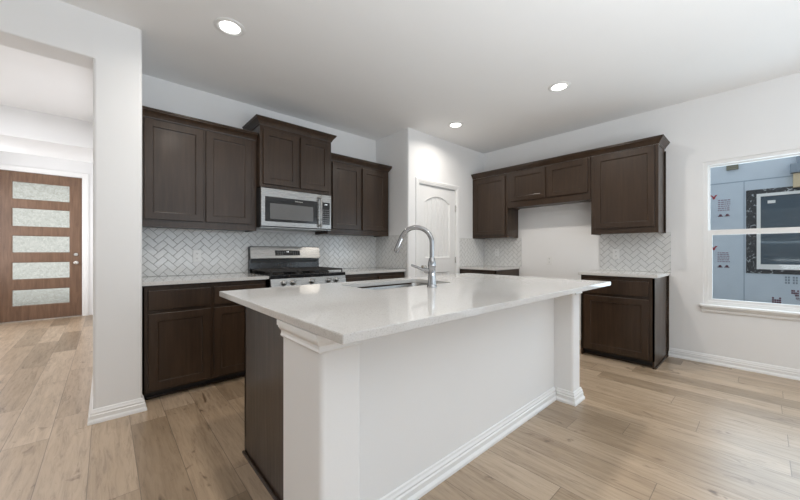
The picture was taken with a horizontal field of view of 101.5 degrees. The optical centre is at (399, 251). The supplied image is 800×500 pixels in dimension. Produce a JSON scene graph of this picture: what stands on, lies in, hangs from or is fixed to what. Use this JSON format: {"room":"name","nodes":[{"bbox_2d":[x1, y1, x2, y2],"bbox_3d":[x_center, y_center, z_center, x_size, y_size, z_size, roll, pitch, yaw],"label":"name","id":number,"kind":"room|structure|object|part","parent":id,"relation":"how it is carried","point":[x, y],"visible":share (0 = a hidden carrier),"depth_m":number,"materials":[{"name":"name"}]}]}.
{"room":"kitchen","nodes":[
{"label":"kitchen","id":0,"kind":"room"},
{"bbox_2d":[0,0,92,69],"bbox_3d":[-2.668,-1.444,1.756,1.485,0.302,0.200,0,0,-42],"label":"wall header","id":1,"kind":"structure","parent":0,"point":[59,30],"depth_m":2.06,"materials":[{"name":"paint"}]},
{"bbox_2d":[0,151,92,314],"bbox_3d":[-6.015,-0.225,5.578,1.865,2.740,0.140,0,0,-42],"label":"wall","id":2,"kind":"structure","parent":0,"point":[10,158],"depth_m":5.70,"materials":[{"name":"paint"}]},
{"bbox_2d":[0,169,78,177],"bbox_3d":[-6.053,-0.090,5.544,0.987,2.470,0.140,0,0,-42],"label":"trim","id":3,"kind":"structure","parent":2,"relation":"attached to","point":[0,169],"depth_m":5.47,"materials":[{"name":"white wood"}]},
{"bbox_2d":[0,170,81,323],"bbox_3d":[-6.014,-0.078,5.501,0.987,2.446,0.135,0,0,-42],"label":"door","id":4,"kind":"structure","parent":2,"relation":"in","point":[41,214],"depth_m":5.48,"materials":[{"name":"brown wood"}]},
{"bbox_3d":[-6.042,-0.998,5.516,0.669,0.295,0.008,0,0,-42],"label":"glass pane","id":5,"kind":"part","parent":4,"relation":"part of","materials":[{"name":"white glass"}]},
{"bbox_3d":[-6.042,-0.560,5.516,0.669,0.310,0.008,0,0,-42],"label":"glass pane","id":6,"kind":"part","parent":4,"relation":"part of","materials":[{"name":"white glass"}]},
{"bbox_3d":[-6.042,-0.120,5.516,0.669,0.290,0.008,0,0,-42],"label":"glass pane","id":7,"kind":"part","parent":4,"relation":"part of","materials":[{"name":"white glass"}]},
{"bbox_3d":[-6.042,0.320,5.516,0.669,0.290,0.008,0,0,-42],"label":"glass pane","id":8,"kind":"part","parent":4,"relation":"part of","materials":[{"name":"white glass"}]},
{"bbox_3d":[-6.042,0.762,5.516,0.669,0.275,0.008,0,0,-42],"label":"glass pane","id":9,"kind":"part","parent":4,"relation":"part of","materials":[{"name":"white glass"}]},
{"bbox_2d":[0,163,88,315],"bbox_3d":[-6.000,-0.124,5.485,1.125,2.539,0.019,0,0,-42],"label":"trim","id":10,"kind":"structure","parent":2,"relation":"attached to","point":[85,177],"depth_m":5.81,"materials":[{"name":"white wood"}]},
{"bbox_2d":[0,105,92,161],"bbox_3d":[-4.595,-1.433,3.896,1.485,0.325,0.860,0,0,-42],"label":"wall","id":11,"kind":"structure","parent":0,"point":[25,131],"depth_m":3.84,"materials":[{"name":"paint"}]},
{"bbox_2d":[93,13,141,408],"bbox_3d":[-3.662,-0.225,4.164,0.260,2.740,5.110,0,0,-42],"label":"wall","id":12,"kind":"structure","parent":0,"point":[117,46],"depth_m":2.26,"materials":[{"name":"paint"}]},
{"bbox_2d":[87,375,146,425],"bbox_3d":[-3.647,1.099,4.147,0.312,0.092,5.116,0,0,-42],"label":"baseboard","id":13,"kind":"structure","parent":12,"relation":"attached to","point":[102,414],"depth_m":2.25,"materials":[{"name":"white wood"}]},
{"bbox_2d":[142,74,375,276],"bbox_3d":[-1.390,-0.225,3.849,2.695,2.740,0.120,0,0,-42],"label":"wall","id":14,"kind":"structure","parent":0,"point":[160,94],"depth_m":3.37,"materials":[{"name":"paint"}]},
{"bbox_2d":[142,106,257,231],"bbox_3d":[-1.882,-0.696,3.080,0.931,0.977,0.358,0,0,-42],"label":"upper cabinet","id":15,"kind":"object","parent":14,"relation":"attached to","point":[197,173],"visible":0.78,"depth_m":2.93,"materials":[{"name":"brown wood"}]},
{"bbox_3d":[-1.947,-0.684,2.829,0.426,0.831,0.020,0,0,-42],"label":"door","id":16,"kind":"part","parent":15,"relation":"part of","materials":[{"name":"brown wood"}]},
{"bbox_3d":[-1.777,-1.147,2.964,0.931,0.074,0.046,0,0,-42],"label":"crown moulding","id":17,"kind":"part","parent":15,"relation":"part of","materials":[{"name":"brown wood"}]},
{"bbox_3d":[-1.627,-0.684,3.117,0.394,0.831,0.020,0,0,-42],"label":"door","id":18,"kind":"part","parent":15,"relation":"part of","materials":[{"name":"brown wood"}]},
{"bbox_2d":[142,227,375,276],"bbox_3d":[-1.346,0.006,3.800,2.691,0.445,0.010,0,0,-42],"label":"backsplash","id":19,"kind":"structure","parent":14,"relation":"attached to","point":[165,251],"depth_m":3.37,"materials":[{"name":"white tile"}]},
{"bbox_2d":[193,250,200,261],"bbox_3d":[-1.992,0.045,3.206,0.072,0.116,0.009,0,0,-42],"label":"outlet","id":20,"kind":"object","parent":19,"relation":"attached to","point":[196,253],"visible":1,"depth_m":3.20,"materials":[{"name":"white plastic"}]},
{"bbox_2d":[242,114,336,195],"bbox_3d":[-1.209,-0.989,3.629,0.892,0.687,0.443,0,0,-42],"label":"upper cabinet","id":21,"kind":"object","parent":14,"relation":"attached to","point":[291,157],"visible":0.88,"depth_m":3.44,"materials":[{"name":"brown wood"}]},
{"bbox_3d":[-1.225,-0.948,3.365,0.362,0.545,0.020,0,0,-42],"label":"door","id":22,"kind":"part","parent":21,"relation":"part of","materials":[{"name":"brown wood"}]},
{"bbox_3d":[-1.209,-1.295,3.629,0.892,0.074,0.443,0,0,-42],"label":"crown moulding","id":23,"kind":"part","parent":21,"relation":"part of","materials":[{"name":"brown wood"}]},
{"bbox_2d":[256,187,330,231],"bbox_3d":[-1.199,-0.440,3.619,0.785,0.400,0.466,0,0,-42],"label":"microwave","id":24,"kind":"object","parent":21,"relation":"attached to","point":[276,209],"visible":1,"depth_m":3.44,"materials":[{"name":"silver metal"}]},
{"bbox_3d":[-1.130,-0.427,3.440,0.569,0.250,0.002,0,0,-42],"label":"door glass","id":25,"kind":"part","parent":24,"relation":"part of","materials":[{"name":"grey glass"}]},
{"bbox_3d":[-0.879,-0.443,3.630,0.022,0.351,0.055,0,0,-42],"label":"door handle","id":26,"kind":"part","parent":24,"relation":"part of","materials":[{"name":"silver metal"}]},
{"bbox_3d":[-0.839,-0.427,3.702,0.094,0.250,0.002,0,0,-42],"label":"control panel","id":27,"kind":"part","parent":24,"relation":"part of","materials":[{"name":"black glass"}]},
{"bbox_3d":[-0.941,-0.948,3.620,0.345,0.545,0.020,0,0,-42],"label":"door","id":28,"kind":"part","parent":21,"relation":"part of","materials":[{"name":"brown wood"}]},
{"bbox_2d":[315,153,391,236],"bbox_3d":[-0.576,-0.680,4.256,0.976,0.947,0.358,0,0,-42],"label":"upper cabinet","id":29,"kind":"object","parent":14,"relation":"attached to","point":[359,187],"visible":0.92,"depth_m":4.09,"materials":[{"name":"brown wood"}]},
{"bbox_3d":[-0.652,-0.660,3.995,0.403,0.783,0.020,0,0,-42],"label":"door","id":30,"kind":"part","parent":29,"relation":"part of","materials":[{"name":"brown wood"}]},
{"bbox_3d":[-0.576,-1.117,4.256,0.976,0.074,0.358,0,0,-42],"label":"crown moulding","id":31,"kind":"part","parent":29,"relation":"part of","materials":[{"name":"brown wood"}]},
{"bbox_3d":[-0.334,-0.660,4.282,0.390,0.783,0.020,0,0,-42],"label":"door","id":32,"kind":"part","parent":29,"relation":"part of","materials":[{"name":"brown wood"}]},
{"bbox_2d":[376,130,401,268],"bbox_3d":[-0.156,-0.225,4.582,0.120,2.740,0.680,0,0,-42],"label":"wall","id":33,"kind":"structure","parent":0,"point":[388,148],"depth_m":4.42,"materials":[{"name":"paint"}]},
{"bbox_2d":[376,235,406,268],"bbox_3d":[-0.131,0.006,4.456,0.010,0.445,0.638,0,0,-42],"label":"backsplash","id":34,"kind":"structure","parent":33,"relation":"attached to","point":[386,257],"depth_m":4.45,"materials":[{"name":"white tile"}]},
{"bbox_2d":[0,0,799,162],"bbox_3d":[-0.865,-1.655,2.081,8.300,0.120,12.250,0,0,-42],"label":"ceiling","id":35,"kind":"structure","parent":0,"point":[375,70],"depth_m":2.73,"materials":[{"name":"paint"}]},
{"bbox_2d":[214,17,244,36],"bbox_3d":[-1.210,-1.590,2.322,0.200,0.010,0.200,0,0,-42],"label":"recessed light","id":36,"kind":"object","parent":35,"relation":"in","point":[228,26],"visible":1,"depth_m":2.31,"materials":[{"name":"white plastic"}]},
{"bbox_2d":[448,122,463,127],"bbox_3d":[0.701,-1.590,4.116,0.200,0.010,0.200,0,0,-42],"label":"recessed light","id":37,"kind":"object","parent":35,"relation":"in","point":[452,124],"visible":1,"depth_m":4.09,"materials":[{"name":"white plastic"}]},
{"bbox_2d":[548,81,570,91],"bbox_3d":[1.542,-1.590,3.162,0.200,0.010,0.200,0,0,-42],"label":"recessed light","id":38,"kind":"object","parent":35,"relation":"in","point":[559,86],"visible":1,"depth_m":3.15,"materials":[{"name":"white plastic"}]},
{"bbox_2d":[0,315,799,499],"bbox_3d":[-0.865,1.205,2.081,8.300,0.120,12.250,0,0,-42],"label":"floor","id":39,"kind":"structure","parent":0,"point":[681,429],"depth_m":1.98,"materials":[{"name":"brown wood"}]},
{"bbox_2d":[142,279,267,399],"bbox_3d":[-1.790,0.703,2.982,0.932,0.885,0.627,0,0,-42],"label":"base cabinet","id":40,"kind":"object","parent":39,"relation":"on","point":[193,336],"visible":0.65,"depth_m":2.65,"materials":[{"name":"brown wood"}]},
{"bbox_3d":[-1.750,0.375,2.609,0.417,0.150,0.020,0,0,-42],"label":"drawer","id":41,"kind":"part","parent":40,"relation":"part of","materials":[{"name":"brown wood"}]},
{"bbox_3d":[-1.750,0.768,2.609,0.417,0.583,0.020,0,0,-42],"label":"door","id":42,"kind":"part","parent":40,"relation":"part of","materials":[{"name":"brown wood"}]},
{"bbox_3d":[-1.635,1.137,2.810,0.876,0.016,0.014,0,0,-42],"label":"shoe moulding","id":43,"kind":"part","parent":40,"relation":"part of","materials":[{"name":"brown wood"}]},
{"bbox_2d":[142,273,268,285],"bbox_3d":[-1.785,0.244,2.978,0.936,0.029,0.644,0,0,-42],"label":"countertop","id":44,"kind":"structure","parent":40,"relation":"on","point":[205,278],"depth_m":2.81,"materials":[{"name":"white stone"}]},
{"bbox_3d":[-1.421,0.768,2.905,0.418,0.583,0.020,0,0,-42],"label":"door","id":45,"kind":"part","parent":40,"relation":"part of","materials":[{"name":"brown wood"}]},
{"bbox_3d":[-1.421,0.375,2.905,0.418,0.150,0.020,0,0,-42],"label":"drawer","id":46,"kind":"part","parent":40,"relation":"part of","materials":[{"name":"brown wood"}]},
{"bbox_2d":[248,246,345,287],"bbox_3d":[-1.095,0.545,3.525,0.815,1.200,0.722,0,0,-42],"label":"gas range","id":47,"kind":"object","parent":39,"relation":"on","point":[284,266],"visible":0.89,"depth_m":3.54,"materials":[{"name":"silver metal"}]},
{"bbox_3d":[-1.096,0.297,3.099,0.056,0.056,0.041,0,-13,-42],"label":"knob","id":48,"kind":"part","parent":47,"relation":"part of","materials":[{"name":"silver metal"}]},
{"bbox_2d":[252,271,344,278],"bbox_3d":[-1.109,0.241,3.540,0.815,0.037,0.630,0,0,-42],"label":"cooktop","id":49,"kind":"object","parent":47,"relation":"in","point":[293,274],"depth_m":3.36,"materials":[{"name":"black metal"}]},
{"bbox_3d":[-0.909,0.304,3.318,0.813,0.091,0.057,0,0,-42],"label":"control panel","id":50,"kind":"part","parent":47,"relation":"part of","materials":[{"name":"silver metal"}]},
{"bbox_2d":[345,272,404,281],"bbox_3d":[-0.485,0.703,4.157,0.924,0.885,0.627,0,0,-42],"label":"base cabinet","id":51,"kind":"object","parent":39,"relation":"on","point":[389,275],"visible":0.12,"depth_m":3.90,"materials":[{"name":"brown wood"}]},
{"bbox_3d":[-0.443,0.375,3.786,0.435,0.150,0.020,0,0,-42],"label":"drawer","id":52,"kind":"part","parent":51,"relation":"part of","materials":[{"name":"brown wood"}]},
{"bbox_2d":[328,267,405,274],"bbox_3d":[-0.484,0.244,4.149,0.924,0.029,0.644,0,0,-42],"label":"countertop","id":53,"kind":"structure","parent":51,"relation":"on","point":[349,271],"depth_m":3.95,"materials":[{"name":"white stone"}]},
{"bbox_3d":[-0.105,0.375,4.091,0.425,0.150,0.020,0,0,-42],"label":"drawer","id":54,"kind":"part","parent":51,"relation":"part of","materials":[{"name":"brown wood"}]},
{"bbox_2d":[242,283,584,499],"bbox_3d":[0.233,0.703,2.173,2.282,0.885,1.071,0,0,-42],"label":"kitchen island","id":55,"kind":"object","parent":39,"relation":"on","point":[395,416],"visible":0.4,"depth_m":1.56,"materials":[{"name":"espresso wood"},{"name":"paint"},{"name":"white quartz"}]},
{"bbox_3d":[-0.647,1.137,1.585,0.014,0.016,0.730,0,0,-42],"label":"shoe moulding","id":56,"kind":"part","parent":55,"relation":"part of","materials":[{"name":"brown wood"}]},
{"bbox_3d":[-0.635,0.703,1.595,0.018,0.885,0.730,0,0,-42],"label":"panel","id":57,"kind":"part","parent":55,"relation":"part of","materials":[{"name":"brown wood"}]},
{"bbox_3d":[-0.085,0.652,2.568,2.136,0.785,0.020,0,0,-42],"label":"frame","id":58,"kind":"part","parent":55,"relation":"part of","materials":[{"name":"white paint"}]},
{"bbox_2d":[219,273,610,344],"bbox_3d":[0.284,0.244,2.191,2.382,0.029,1.324,0,0,-42],"label":"island countertop","id":59,"kind":"structure","parent":55,"relation":"on","point":[343,313],"depth_m":1.56,"materials":[{"name":"white stone"}]},
{"bbox_2d":[364,282,427,289],"bbox_3d":[-0.012,0.367,2.344,0.784,0.216,0.454,0,0,-42],"label":"sink","id":60,"kind":"object","parent":59,"relation":"in","point":[413,283],"visible":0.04,"depth_m":2.61,"materials":[{"name":"silver metal"}]},
{"bbox_2d":[394,225,436,286],"bbox_3d":[0.098,0.029,2.129,0.284,0.401,0.066,0,0,9],"label":"faucet","id":61,"kind":"object","parent":59,"relation":"on","point":[430,270],"visible":1,"depth_m":2.10,"materials":[{"name":"silver metal"}]},
{"bbox_3d":[0.107,-0.061,2.130,0.231,0.221,0.030,0,0,10],"label":"spout","id":62,"kind":"part","parent":61,"relation":"part of","materials":[{"name":"silver metal"}]},
{"bbox_3d":[0.130,0.112,2.125,0.120,0.059,0.033,0,0,9],"label":"lever handle","id":63,"kind":"part","parent":61,"relation":"part of","materials":[{"name":"silver metal"}]},
{"bbox_3d":[0.495,1.099,1.895,1.928,0.092,0.026,0,0,-42],"label":"baseboard","id":64,"kind":"part","parent":55,"relation":"part of","materials":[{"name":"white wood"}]},
{"bbox_3d":[1.259,1.099,2.593,0.194,0.092,0.321,0,0,-42],"label":"plinth moulding","id":65,"kind":"part","parent":55,"relation":"part of","materials":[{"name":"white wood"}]},
{"bbox_2d":[460,269,518,275],"bbox_3d":[1.331,0.703,4.886,0.657,0.885,0.608,0,0,-42],"label":"base cabinet","id":66,"kind":"object","parent":39,"relation":"on","point":[512,272],"visible":0.13,"depth_m":4.67,"materials":[{"name":"brown wood"}]},
{"bbox_3d":[1.091,0.375,4.677,0.020,0.150,0.540,0,0,-42],"label":"drawer","id":67,"kind":"part","parent":66,"relation":"part of","materials":[{"name":"brown wood"}]},
{"bbox_2d":[459,266,519,269],"bbox_3d":[1.335,0.244,4.883,0.659,0.029,0.627,0,0,-42],"label":"countertop","id":68,"kind":"structure","parent":66,"relation":"on","point":[464,267],"depth_m":4.67,"materials":[{"name":"white stone"}]},
{"bbox_2d":[581,275,668,369],"bbox_3d":[2.480,0.703,3.610,0.657,0.885,0.674,0,0,-42],"label":"base cabinet","id":69,"kind":"object","parent":39,"relation":"on","point":[627,320],"visible":0.91,"depth_m":3.37,"materials":[{"name":"brown wood"}]},
{"bbox_3d":[2.237,0.375,3.404,0.020,0.150,0.578,0,0,-42],"label":"drawer","id":70,"kind":"part","parent":69,"relation":"part of","materials":[{"name":"brown wood"}]},
{"bbox_3d":[2.237,0.768,3.404,0.020,0.583,0.578,0,0,-42],"label":"door","id":71,"kind":"part","parent":69,"relation":"part of","materials":[{"name":"brown wood"}]},
{"bbox_3d":[2.292,1.137,3.451,0.014,0.016,0.602,0,0,-42],"label":"shoe moulding","id":72,"kind":"part","parent":69,"relation":"part of","materials":[{"name":"brown wood"}]},
{"bbox_2d":[578,270,669,277],"bbox_3d":[2.476,0.244,3.616,0.659,0.029,0.710,0,0,-42],"label":"countertop","id":73,"kind":"structure","parent":69,"relation":"on","point":[641,274],"depth_m":3.46,"materials":[{"name":"white stone"}]},
{"bbox_3d":[2.703,1.138,3.367,0.624,0.014,0.012,0,0,-42],"label":"shoe moulding","id":74,"kind":"part","parent":69,"relation":"part of","materials":[{"name":"brown wood"}]},
{"bbox_2d":[402,128,483,277],"bbox_3d":[0.698,-0.225,4.814,1.700,2.740,0.120,0,0,-42],"label":"wall","id":75,"kind":"structure","parent":0,"point":[425,156],"depth_m":4.51,"materials":[{"name":"paint"}]},
{"bbox_2d":[415,177,458,276],"bbox_3d":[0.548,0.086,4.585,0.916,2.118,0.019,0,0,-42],"label":"trim","id":76,"kind":"structure","parent":75,"relation":"attached to","point":[417,180],"depth_m":4.40,"materials":[{"name":"white wood"}]},
{"bbox_2d":[419,184,455,276],"bbox_3d":[0.551,0.122,4.593,0.772,2.030,0.111,0,0,-42],"label":"door","id":77,"kind":"structure","parent":75,"relation":"in","point":[437,208],"depth_m":4.62,"materials":[{"name":"white wood"}]},
{"bbox_3d":[0.518,0.075,4.618,0.580,1.740,0.022,0,0,-42],"label":"plank panel","id":78,"kind":"part","parent":77,"relation":"part of","materials":[{"name":"white wood"}]},
{"bbox_3d":[0.531,0.605,4.604,0.534,0.644,0.016,0,0,-42],"label":"panel moulding","id":79,"kind":"part","parent":77,"relation":"part of","materials":[{"name":"white wood"}]},
{"bbox_3d":[0.531,-0.340,4.604,0.534,0.874,0.016,0,0,-42],"label":"panel moulding","id":80,"kind":"part","parent":77,"relation":"part of","materials":[{"name":"white wood"}]},
{"bbox_2d":[459,238,483,266],"bbox_3d":[1.127,0.014,5.111,0.641,0.430,0.010,0,0,-42],"label":"backsplash","id":81,"kind":"structure","parent":75,"relation":"attached to","point":[471,251],"depth_m":5.09,"materials":[{"name":"white tile"}]},
{"bbox_2d":[484,72,799,369],"bbox_3d":[3.651,-0.225,2.917,0.150,2.740,7.250,0,0,-42],"label":"wall","id":82,"kind":"structure","parent":0,"point":[762,117],"depth_m":3.46,"materials":[{"name":"paint"}]},
{"bbox_2d":[473,173,517,238],"bbox_3d":[1.448,-0.661,5.002,0.327,0.923,0.598,0,0,-42],"label":"upper cabinet","id":83,"kind":"object","parent":82,"relation":"attached to","point":[492,217],"visible":0.98,"depth_m":4.86,"materials":[{"name":"brown wood"}]},
{"bbox_3d":[1.336,-0.666,4.897,0.020,0.843,0.525,0,0,-42],"label":"door","id":84,"kind":"part","parent":83,"relation":"part of","materials":[{"name":"brown wood"}]},
{"bbox_2d":[484,238,520,266],"bbox_3d":[1.588,0.014,5.087,0.010,0.430,0.636,0,0,-42],"label":"backsplash","id":85,"kind":"structure","parent":82,"relation":"attached to","point":[509,248],"depth_m":5.06,"materials":[{"name":"white tile"}]},
{"bbox_2d":[508,157,590,209],"bbox_3d":[2.011,-0.872,4.377,0.327,0.503,1.076,0,0,-42],"label":"upper cabinet","id":86,"kind":"object","parent":82,"relation":"attached to","point":[569,182],"visible":0.93,"depth_m":4.22,"materials":[{"name":"brown wood"}]},
{"bbox_3d":[1.737,-0.904,4.452,0.020,0.398,0.480,0,0,-42],"label":"door","id":87,"kind":"part","parent":86,"relation":"part of","materials":[{"name":"brown wood"}]},
{"bbox_3d":[2.082,-0.904,4.069,0.020,0.398,0.470,0,0,-42],"label":"door","id":88,"kind":"part","parent":86,"relation":"part of","materials":[{"name":"brown wood"}]},
{"bbox_2d":[471,134,669,179],"bbox_3d":[2.031,-1.161,4.335,0.353,0.074,2.367,0,0,-42],"label":"crown molding","id":89,"kind":"structure","parent":86,"relation":"on","point":[662,140],"depth_m":3.92,"materials":[{"name":"brown wood"}]},
{"bbox_2d":[591,144,665,234],"bbox_3d":[2.593,-0.661,3.731,0.327,0.923,0.651,0,0,-42],"label":"upper cabinet","id":90,"kind":"object","parent":82,"relation":"attached to","point":[628,187],"visible":1,"depth_m":3.59,"materials":[{"name":"brown wood"}]},
{"bbox_2d":[600,232,670,271],"bbox_3d":[2.726,0.007,3.823,0.010,0.443,0.690,0,0,-42],"label":"backsplash","id":91,"kind":"structure","parent":82,"relation":"attached to","point":[649,252],"depth_m":3.79,"materials":[{"name":"white tile"}]},
{"bbox_2d":[613,249,619,258],"bbox_3d":[2.607,0.030,3.942,0.009,0.116,0.072,0,0,-42],"label":"outlet","id":92,"kind":"object","parent":91,"relation":"attached to","point":[616,252],"visible":1,"depth_m":3.94,"materials":[{"name":"white plastic"}]},
{"bbox_2d":[668,347,799,380],"bbox_3d":[3.572,1.099,2.873,0.026,0.092,1.890,0,0,-42],"label":"baseboard","id":93,"kind":"structure","parent":82,"relation":"attached to","point":[784,372],"depth_m":3.18,"materials":[{"name":"white wood"}]},
{"bbox_2d":[699,304,799,320],"bbox_3d":[3.519,0.583,2.932,0.065,0.080,1.228,0,0,-42],"label":"trim","id":94,"kind":"structure","parent":82,"relation":"attached to","point":[742,311],"depth_m":3.11,"materials":[{"name":"white wood"}]},
{"bbox_2d":[703,148,799,311],"bbox_3d":[3.569,-0.188,2.979,0.088,1.465,1.172,0,0,-42],"label":"window","id":95,"kind":"structure","parent":82,"relation":"in","point":[708,234],"depth_m":3.28,"materials":[{"name":"white plastic"}]},
{"bbox_3d":[3.581,-0.535,2.990,0.025,0.710,1.112,0,0,-42],"label":"sash","id":96,"kind":"part","parent":95,"relation":"part of","materials":[{"name":"white plastic"}]},
{"bbox_3d":[3.556,0.147,2.968,0.026,0.735,1.112,0,0,-42],"label":"sash","id":97,"kind":"part","parent":95,"relation":"part of","materials":[{"name":"white plastic"}]},
{"label":"outside","id":98,"kind":"structure","parent":0,"visible":0},
{"bbox_3d":[6.354,1.545,7.066,9.100,0.200,18.000,0,0,-42],"label":"ground","id":99,"kind":"structure","parent":98,"visible":0},
{"bbox_2d":[710,156,799,304],"bbox_3d":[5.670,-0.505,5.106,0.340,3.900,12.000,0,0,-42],"label":"house","id":100,"kind":"structure","parent":99,"relation":"on","point":[765,268],"depth_m":5.13,"materials":[{"name":"blue plastic"}]},
{"bbox_2d":[726,164,737,170],"bbox_3d":[5.415,-1.375,5.321,0.030,0.090,0.138,0,0,-42],"label":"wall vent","id":101,"kind":"object","parent":100,"relation":"attached to","point":[730,167],"depth_m":5.32,"materials":[{"name":"metal"}]}
]}

